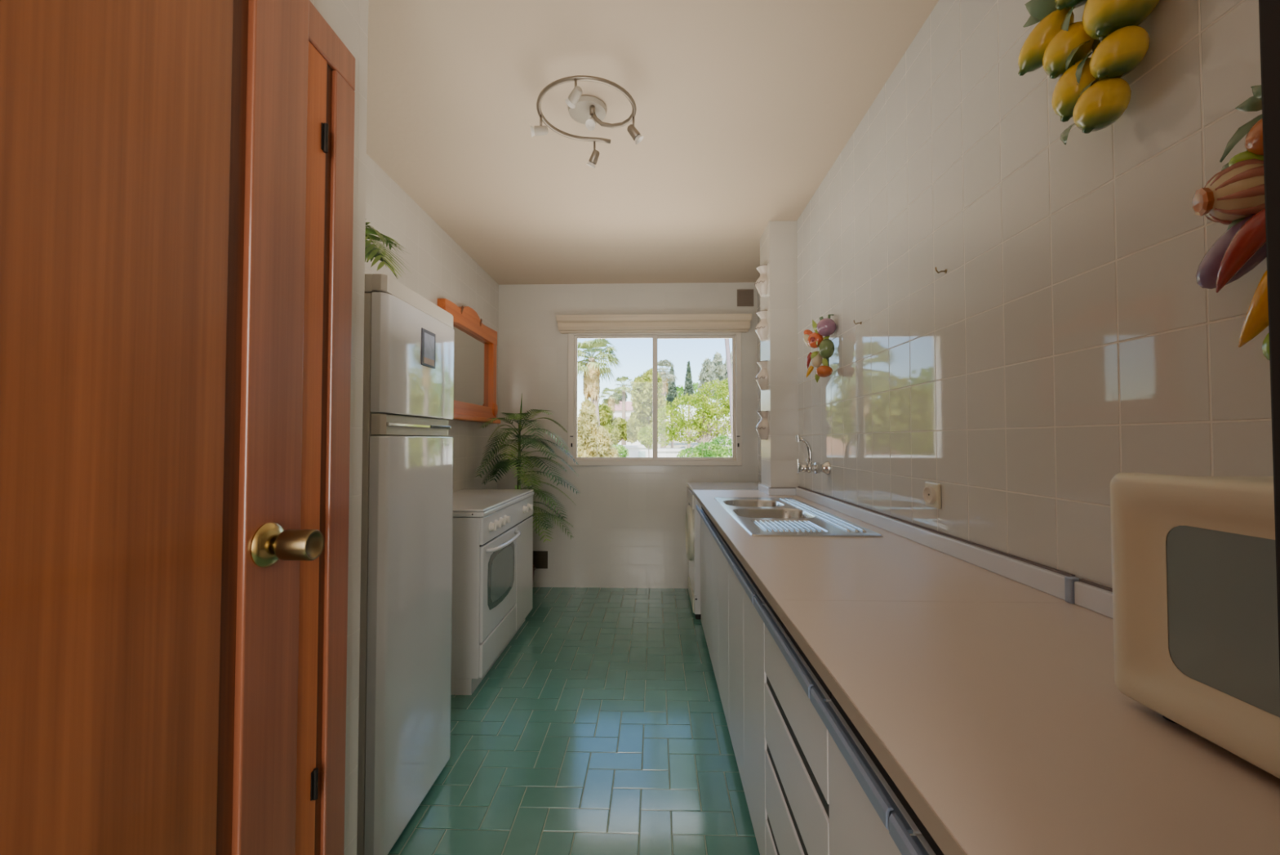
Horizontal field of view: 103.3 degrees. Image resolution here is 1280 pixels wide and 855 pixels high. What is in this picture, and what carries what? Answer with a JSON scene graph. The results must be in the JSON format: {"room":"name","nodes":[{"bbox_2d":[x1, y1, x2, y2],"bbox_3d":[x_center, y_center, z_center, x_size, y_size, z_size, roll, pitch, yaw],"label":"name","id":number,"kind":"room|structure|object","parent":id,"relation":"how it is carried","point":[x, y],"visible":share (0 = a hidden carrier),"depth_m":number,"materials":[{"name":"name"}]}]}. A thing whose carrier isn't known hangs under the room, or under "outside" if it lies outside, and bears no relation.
{"room":"kitchen","nodes":[
{"label":"kitchen","id":0,"kind":"room"},
{"bbox_2d":[310,0,368,854],"bbox_3d":[-1.053,-0.026,-0.204,0.768,2.562,2.726,0,-1,2],"label":"wall","id":1,"kind":"structure","parent":0,"point":[348,19],"depth_m":1.12,"materials":[{"name":"paint"}]},
{"bbox_2d":[0,0,355,854],"bbox_3d":[-0.607,0.178,0.203,0.096,2.075,1.746,0,-1,2],"label":"door","id":2,"kind":"structure","parent":1,"relation":"in","point":[176,176],"depth_m":0.68,"materials":[{"name":"brown wood"}]},
{"bbox_2d":[364,154,498,491],"bbox_3d":[-1.291,0.046,2.691,0.120,2.562,3.050,0,-1,2],"label":"wall","id":3,"kind":"structure","parent":0,"point":[438,268],"depth_m":3.11,"materials":[{"name":"paint"}]},
{"bbox_2d":[437,297,500,423],"bbox_3d":[-1.165,-0.432,3.534,0.079,0.776,1.030,0,-1,2],"label":"wall mirror","id":4,"kind":"object","parent":3,"relation":"attached to","point":[475,348],"visible":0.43,"depth_m":3.57,"materials":[{"name":"orange wood"}]},
{"bbox_2d":[453,323,488,406],"bbox_3d":[-1.198,-0.415,3.535,0.010,0.503,0.830,0,-1,2],"label":"mirror glass","id":5,"kind":"object","parent":4,"relation":"on","point":[471,351],"depth_m":3.57,"materials":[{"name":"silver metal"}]},
{"bbox_2d":[453,413,500,423],"bbox_3d":[-1.165,-0.060,3.525,0.079,0.032,1.030,0,-1,2],"label":"shelf","id":6,"kind":"object","parent":4,"relation":"attached to","point":[474,417],"depth_m":3.50,"materials":[{"name":"orange wood"}]},
{"bbox_2d":[532,564,535,587],"bbox_3d":[-0.914,1.175,3.781,0.264,0.260,0.264,0,-1,2],"label":"pot","id":7,"kind":"object","parent":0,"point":[534,566],"depth_m":3.78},
{"bbox_2d":[387,586,759,854],"bbox_3d":[0.090,1.268,1.307,3.197,0.050,6.097,0,-1,2],"label":"floor","id":8,"kind":"structure","parent":0,"point":[600,727],"depth_m":2.02,"materials":[{"name":"tile"}]},
{"bbox_2d":[356,273,454,854],"bbox_3d":[-0.974,0.411,1.688,0.530,1.682,0.535,0,-1,2],"label":"refrigerator","id":9,"kind":"object","parent":8,"relation":"on","point":[406,592],"visible":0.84,"depth_m":1.52,"materials":[{"name":"metal"}]},
{"bbox_2d":[364,222,409,278],"bbox_3d":[-0.994,-0.564,1.654,0.516,0.266,0.548,0,-1,2],"label":"potted palm","id":10,"kind":"object","parent":9,"relation":"on","point":[371,251],"visible":0.23,"depth_m":1.61,"materials":[{"name":"green plant"}]},
{"bbox_2d":[421,327,435,368],"bbox_3d":[-0.706,-0.263,1.694,0.005,0.120,0.100,0,-1,2],"label":"magnet","id":11,"kind":"object","parent":9,"relation":"attached to","point":[428,338],"visible":1,"depth_m":1.69},
{"bbox_2d":[423,332,434,359],"bbox_3d":[-0.705,-0.270,1.694,0.001,0.081,0.076,0,-1,2],"label":"picture","id":12,"kind":"object","parent":11,"relation":"on","point":[428,337],"depth_m":1.69},
{"bbox_2d":[451,488,533,694],"bbox_3d":[-0.947,0.844,2.919,0.544,0.878,1.006,0,-1,2],"label":"gas stove","id":13,"kind":"object","parent":8,"relation":"on","point":[492,529],"visible":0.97,"depth_m":2.53,"materials":[{"name":"white metal"}]},
{"bbox_2d":[475,397,578,587],"bbox_3d":[-0.795,0.522,3.685,0.738,1.560,0.673,0,-1,2],"label":"potted palm","id":14,"kind":"object","parent":8,"relation":"on","point":[508,462],"visible":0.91,"depth_m":3.60,"materials":[{"name":"green plant"}]},
{"bbox_2d":[695,504,712,662],"bbox_3d":[0.555,0.853,2.941,0.410,0.862,0.621,0,-1,2],"label":"base cabinet","id":15,"kind":"object","parent":8,"relation":"on","point":[705,535],"visible":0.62,"depth_m":2.88,"materials":[{"name":"laminate"}]},
{"bbox_2d":[705,520,730,729],"bbox_3d":[0.616,0.837,2.315,0.570,0.862,0.620,0,-1,2],"label":"base cabinet","id":16,"kind":"object","parent":8,"relation":"on","point":[719,564],"visible":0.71,"depth_m":2.27,"materials":[{"name":"laminate"}]},
{"bbox_2d":[685,481,761,619],"bbox_3d":[0.645,0.865,3.711,0.607,0.876,0.611,0,-1,2],"label":"washing machine","id":17,"kind":"object","parent":8,"relation":"on","point":[692,515],"visible":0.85,"depth_m":3.52,"materials":[{"name":"white metal"}]},
{"bbox_2d":[720,544,767,854],"bbox_3d":[0.597,0.821,1.672,0.570,0.862,0.660,0,-1,2],"label":"base cabinet","id":18,"kind":"object","parent":8,"relation":"on","point":[747,673],"visible":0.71,"depth_m":1.57,"materials":[{"name":"laminate"}]},
{"bbox_2d":[693,484,1279,854],"bbox_3d":[0.592,0.351,1.704,0.597,0.077,3.120,0,-1,2],"label":"countertop","id":19,"kind":"structure","parent":18,"relation":"on","point":[980,678],"depth_m":0.64,"materials":[{"name":"beige laminate"}]},
{"bbox_2d":[714,497,883,537],"bbox_3d":[0.611,0.444,2.245,0.440,0.156,1.117,0,-1,2],"label":"sink","id":20,"kind":"object","parent":19,"relation":"in","point":[759,516],"visible":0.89,"depth_m":2.03,"materials":[{"name":"metal"}]},
{"bbox_2d":[1110,472,1279,778],"bbox_3d":[0.695,0.191,0.385,0.278,0.282,0.482,0,-1,2],"label":"microwave","id":21,"kind":"object","parent":19,"relation":"on","point":[1194,571],"visible":1,"depth_m":0.53,"materials":[{"name":"cream plastic"},{"name":"dark grey glass"}]},
{"bbox_2d":[752,595,831,854],"bbox_3d":[0.579,0.806,1.090,0.570,0.862,0.496,0,-1,2],"label":"drawer unit","id":22,"kind":"object","parent":8,"relation":"on","point":[797,737],"visible":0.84,"depth_m":1.08,"materials":[{"name":"laminate"}]},
{"bbox_2d":[809,687,944,854],"bbox_3d":[0.563,0.793,0.551,0.570,0.862,0.574,0,-1,2],"label":"base cabinet","id":23,"kind":"object","parent":8,"relation":"on","point":[869,815],"visible":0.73,"depth_m":0.70,"materials":[{"name":"laminate"}]},
{"bbox_2d":[497,282,758,588],"bbox_3d":[0.205,0.086,4.281,3.050,2.562,0.220,0,-1,2],"label":"wall","id":24,"kind":"structure","parent":0,"point":[628,522],"depth_m":4.18,"materials":[{"name":"paint"}]},
{"bbox_2d":[533,551,547,568],"bbox_3d":[-0.833,1.090,4.172,0.146,0.142,0.009,0,-1,2],"label":"air vent","id":25,"kind":"object","parent":24,"relation":"in","point":[540,557],"visible":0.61,"depth_m":4.17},
{"bbox_2d":[555,313,751,333],"bbox_3d":[0.110,-0.845,4.137,1.580,0.127,0.120,0,-1,2],"label":"window pelmet","id":26,"kind":"structure","parent":24,"relation":"in","point":[707,322],"depth_m":4.11,"materials":[{"name":"beige fabric"}]},
{"bbox_2d":[567,332,742,465],"bbox_3d":[0.120,-0.245,4.220,1.431,1.118,0.124,0,-1,2],"label":"window","id":27,"kind":"structure","parent":24,"relation":"in","point":[736,459],"depth_m":4.19,"materials":[{"name":"white metal"}]},
{"bbox_2d":[737,288,753,306],"bbox_3d":[0.868,-1.068,4.174,0.135,0.140,0.009,0,-1,2],"label":"air vent","id":28,"kind":"object","parent":24,"relation":"in","point":[744,296],"visible":1,"depth_m":4.17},
{"bbox_2d":[738,290,752,304],"bbox_3d":[0.868,-1.068,4.175,0.111,0.116,0.007,0,-1,2],"label":"grille","id":29,"kind":"object","parent":28,"relation":"attached to","point":[745,297],"depth_m":4.17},
{"bbox_2d":[366,0,938,284],"bbox_3d":[0.117,-1.318,1.393,3.050,0.100,6.126,0,-1,2],"label":"ceiling","id":30,"kind":"structure","parent":0,"point":[744,108],"depth_m":2.06,"materials":[{"name":"paint"}]},
{"bbox_2d":[529,75,643,168],"bbox_3d":[-0.194,-1.151,1.847,0.362,0.209,0.368,1,-2,-42],"label":"ceiling light","id":31,"kind":"object","parent":30,"relation":"attached to","point":[588,110],"visible":1,"depth_m":1.91,"materials":[{"name":"grey metal"}]},
{"bbox_2d":[760,220,799,487],"bbox_3d":[0.854,0.057,3.112,0.163,2.562,0.269,0,-1,2],"label":"wall pillar","id":32,"kind":"structure","parent":0,"point":[778,241],"depth_m":2.99,"materials":[{"name":"paint"}]},
{"bbox_2d":[754,264,767,297],"bbox_3d":[0.739,-0.899,3.122,0.064,0.173,0.124,0,-1,2],"label":"jug","id":33,"kind":"object","parent":32,"relation":"hanging from","point":[761,284],"visible":1,"depth_m":3.09,"materials":[{"name":"white ceramic"}]},
{"bbox_2d":[755,310,767,341],"bbox_3d":[0.739,-0.621,3.115,0.064,0.173,0.124,0,-1,2],"label":"jug","id":34,"kind":"object","parent":32,"relation":"hanging from","point":[761,328],"visible":1,"depth_m":3.08,"materials":[{"name":"white ceramic"}]},
{"bbox_2d":[755,360,768,390],"bbox_3d":[0.739,-0.316,3.108,0.064,0.173,0.124,0,-1,2],"label":"jug","id":35,"kind":"object","parent":32,"relation":"hanging from","point":[762,378],"visible":1,"depth_m":3.07,"materials":[{"name":"white ceramic"}]},
{"bbox_2d":[755,410,768,439],"bbox_3d":[0.739,-0.012,3.100,0.064,0.173,0.124,0,-1,2],"label":"jug","id":36,"kind":"object","parent":32,"relation":"hanging from","point":[762,428],"visible":1,"depth_m":3.06,"materials":[{"name":"white ceramic"}]},
{"bbox_2d":[757,0,1273,587],"bbox_3d":[0.966,0.033,2.139,0.120,2.562,4.016,0,-1,2],"label":"wall","id":37,"kind":"structure","parent":0,"point":[1068,341],"depth_m":1.16,"materials":[{"name":"tile"}]},
{"bbox_2d":[795,435,831,475],"bbox_3d":[0.837,0.133,2.463,0.156,0.195,0.068,0,-1,2],"label":"tap","id":38,"kind":"object","parent":37,"relation":"attached to","point":[825,467],"visible":1,"depth_m":2.45,"materials":[{"name":"silver metal"}]},
{"bbox_2d":[803,314,835,382],"bbox_3d":[0.854,-0.372,2.402,0.102,0.322,0.186,0,-1,-17],"label":"garland","id":39,"kind":"object","parent":37,"relation":"hanging from","point":[826,326],"visible":1,"depth_m":2.36,"materials":[{"name":"paint"}]},
{"bbox_2d":[922,481,941,509],"bbox_3d":[0.876,0.203,1.525,0.021,0.076,0.076,0,-1,2],"label":"wall socket","id":40,"kind":"object","parent":37,"relation":"attached to","point":[931,493],"visible":1,"depth_m":1.51,"materials":[{"name":"beige plastic"}]},
{"bbox_2d":[934,266,946,273],"bbox_3d":[0.869,-0.455,1.465,0.030,0.018,0.012,0,-1,2],"label":"wall hook","id":41,"kind":"object","parent":37,"relation":"attached to","point":[944,270],"visible":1,"depth_m":1.46,"materials":[{"name":"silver metal"}]},
{"bbox_2d":[1017,0,1159,144],"bbox_3d":[0.819,-0.796,0.928,0.107,0.548,0.229,0,-1,-2],"label":"garland","id":42,"kind":"object","parent":37,"relation":"hanging from","point":[1091,91],"visible":1,"depth_m":0.89,"materials":[{"name":"paint"}]},
{"bbox_2d":[1192,84,1270,360],"bbox_3d":[0.811,-0.338,0.672,0.082,0.516,0.114,0,-1,-17],"label":"garland","id":43,"kind":"object","parent":37,"relation":"hanging from","point":[1233,197],"visible":0.79,"depth_m":0.67,"materials":[{"name":"paint"}]},
{"bbox_3d":[0.625,-0.040,-0.741,0.625,2.562,1.755,0,-1,2],"label":"wall","id":44,"kind":"structure","parent":0,"visible":0},
{"bbox_2d":[1258,0,1279,674],"bbox_3d":[0.260,0.131,0.060,0.155,2.162,0.183,0,-1,2],"label":"door frame","id":45,"kind":"structure","parent":44,"relation":"attached to","point":[1268,10],"depth_m":0.16,"materials":[{"name":"black wood"}]},
{"label":"outside","id":46,"kind":"structure","parent":0,"visible":0},
{"bbox_2d":[643,420,729,457],"bbox_3d":[1.995,1.852,65.444,120.000,9.988,120.000,0,-1,2],"label":"ground","id":47,"kind":"structure","parent":46,"point":[677,444],"depth_m":64.87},
{"bbox_2d":[577,397,619,457],"bbox_3d":[-1.340,2.054,14.804,1.401,5.982,1.195,-1,-2,27],"label":"dry shrub","id":48,"kind":"object","parent":47,"relation":"on","point":[593,440],"visible":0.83,"depth_m":14.60,"materials":[{"name":"yellow plant"}]},
{"bbox_2d":[577,338,622,425],"bbox_3d":[-1.816,0.689,19.116,2.417,8.259,2.342,0,-1,2],"label":"fan palm","id":49,"kind":"object","parent":47,"relation":"on","point":[592,371],"visible":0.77,"depth_m":18.86,"materials":[{"name":"green plant"}]},
{"bbox_2d":[600,386,623,413],"bbox_3d":[-2.246,0.186,40.066,1.980,6.710,2.037,1,-2,-29],"label":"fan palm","id":50,"kind":"object","parent":47,"relation":"on","point":[610,401],"visible":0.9,"depth_m":39.99,"materials":[{"name":"green plant"}]},
{"bbox_2d":[598,403,637,444],"bbox_3d":[-1.339,1.333,30.134,2.913,5.618,1.833,1,-2,-23],"label":"broadleaf tree","id":51,"kind":"object","parent":47,"relation":"on","point":[620,429],"visible":0.71,"depth_m":29.77,"materials":[{"name":"green plant"}]},
{"bbox_2d":[608,392,627,400],"bbox_3d":[-3.241,-1.893,72.235,3.022,7.038,2.142,0,-1,2],"label":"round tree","id":52,"kind":"object","parent":47,"relation":"on","point":[614,393],"visible":0.24,"depth_m":71.76,"materials":[{"name":"green plant"}]},
{"bbox_2d":[612,444,629,457],"bbox_3d":[-1.274,2.675,20.873,1.687,4.018,0.979,0,-2,18],"label":"bush","id":53,"kind":"object","parent":47,"relation":"on","point":[621,450],"visible":0.2,"depth_m":20.65,"materials":[{"name":"green plant"}]},
{"bbox_2d":[613,376,633,444],"bbox_3d":[-1.513,-0.927,48.140,2.445,7.980,2.522,0,-1,2],"label":"fan palm","id":54,"kind":"object","parent":47,"relation":"on","point":[623,388],"visible":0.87,"depth_m":47.97,"materials":[{"name":"green plant"}]},
{"bbox_2d":[613,400,641,444],"bbox_3d":[-1.980,-0.448,63.120,5.200,5.630,6.600,0,-1,2],"label":"house","id":55,"kind":"structure","parent":47,"relation":"on","point":[618,409],"depth_m":60.15,"materials":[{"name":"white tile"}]},
{"bbox_2d":[616,444,652,457],"bbox_3d":[-0.253,2.705,24.459,2.060,3.685,3.160,0,-1,2],"label":"outbuilding","id":56,"kind":"structure","parent":47,"relation":"on","point":[634,451],"depth_m":22.99,"materials":[{"name":"white paint"}]},
{"bbox_2d":[626,367,667,435],"bbox_3d":[0.410,0.477,27.870,2.316,7.564,2.219,0,-1,2],"label":"broadleaf tree","id":57,"kind":"object","parent":47,"relation":"on","point":[641,393],"visible":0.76,"depth_m":27.52,"materials":[{"name":"green plant"}]},
{"bbox_2d":[637,426,658,457],"bbox_3d":[0.319,2.369,18.996,0.737,4.851,0.969,-1,-2,32],"label":"round tree","id":58,"kind":"object","parent":47,"relation":"on","point":[646,438],"visible":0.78,"depth_m":18.81,"materials":[{"name":"green plant"}]},
{"bbox_2d":[657,359,677,448],"bbox_3d":[2.178,-1.708,47.986,3.121,9.534,3.175,0,-1,2],"label":"fan palm","id":59,"kind":"object","parent":47,"relation":"on","point":[664,375],"visible":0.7,"depth_m":47.64,"materials":[{"name":"green plant"}]},
{"bbox_2d":[666,364,678,448],"bbox_3d":[3.285,-1.891,52.002,1.392,9.424,1.432,0,-1,2],"label":"cypress tree","id":60,"kind":"object","parent":47,"relation":"on","point":[672,393],"visible":0.57,"depth_m":51.75,"materials":[{"name":"green plant"}]},
{"bbox_2d":[657,448,686,457],"bbox_3d":[1.415,2.791,23.405,1.460,3.630,3.160,0,-1,2],"label":"outbuilding","id":61,"kind":"structure","parent":47,"relation":"on","point":[662,452],"depth_m":21.95,"materials":[{"name":"white paint"}]},
{"bbox_2d":[682,360,693,453],"bbox_3d":[4.999,-2.041,51.901,1.220,9.717,1.272,1,-2,-30],"label":"cypress tree","id":62,"kind":"object","parent":47,"relation":"on","point":[688,386],"visible":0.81,"depth_m":51.79,"materials":[{"name":"green plant"}]},
{"bbox_2d":[651,377,731,449],"bbox_3d":[3.232,1.036,23.903,5.452,6.945,2.405,0,-1,2],"label":"tree","id":63,"kind":"object","parent":47,"relation":"on","point":[702,410],"visible":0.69,"depth_m":23.53,"materials":[{"name":"green plant"}]},
{"bbox_2d":[665,382,723,431],"bbox_3d":[5.847,-1.802,57.942,9.091,8.523,3.307,0,-1,2],"label":"round tree","id":64,"kind":"object","parent":47,"relation":"on","point":[680,390],"visible":0.11,"depth_m":57.50,"materials":[{"name":"green plant"}]},
{"bbox_2d":[676,434,732,457],"bbox_3d":[2.269,2.576,16.637,2.132,4.708,1.173,0,-1,2],"label":"bush","id":65,"kind":"object","parent":47,"relation":"on","point":[717,449],"visible":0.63,"depth_m":16.53,"materials":[{"name":"green plant"}]},
{"bbox_2d":[697,356,715,448],"bbox_3d":[5.814,-1.413,43.921,1.764,9.421,1.927,0,-1,2],"label":"conifer tree","id":66,"kind":"object","parent":47,"relation":"on","point":[706,374],"visible":0.66,"depth_m":43.60,"materials":[{"name":"green plant"}]},
{"bbox_2d":[711,351,725,430],"bbox_3d":[7.204,-2.065,47.652,1.801,10.273,2.021,-1,-2,40],"label":"conifer tree","id":67,"kind":"object","parent":47,"relation":"on","point":[718,370],"visible":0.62,"depth_m":47.20,"materials":[{"name":"green plant"}]},
{"bbox_2d":[715,434,732,457],"bbox_3d":[6.707,2.325,31.262,3.660,3.765,5.160,0,-1,2],"label":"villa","id":68,"kind":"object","parent":47,"relation":"on","point":[730,436],"visible":0.05,"depth_m":28.85,"materials":[{"name":"white paint"}]},
{"bbox_2d":[723,351,732,434],"bbox_3d":[9.237,-2.494,51.794,2.653,10.621,2.531,0,-1,2],"label":"conifer tree","id":69,"kind":"object","parent":47,"relation":"on","point":[725,375],"visible":0.1,"depth_m":51.40,"materials":[{"name":"green plant"}]},
{"bbox_2d":[724,338,732,441],"bbox_3d":[1.501,0.617,9.942,2.643,9.488,2.624,0,-1,2],"label":"slender palm","id":70,"kind":"object","parent":47,"relation":"on","point":[726,340],"visible":0.02,"depth_m":9.95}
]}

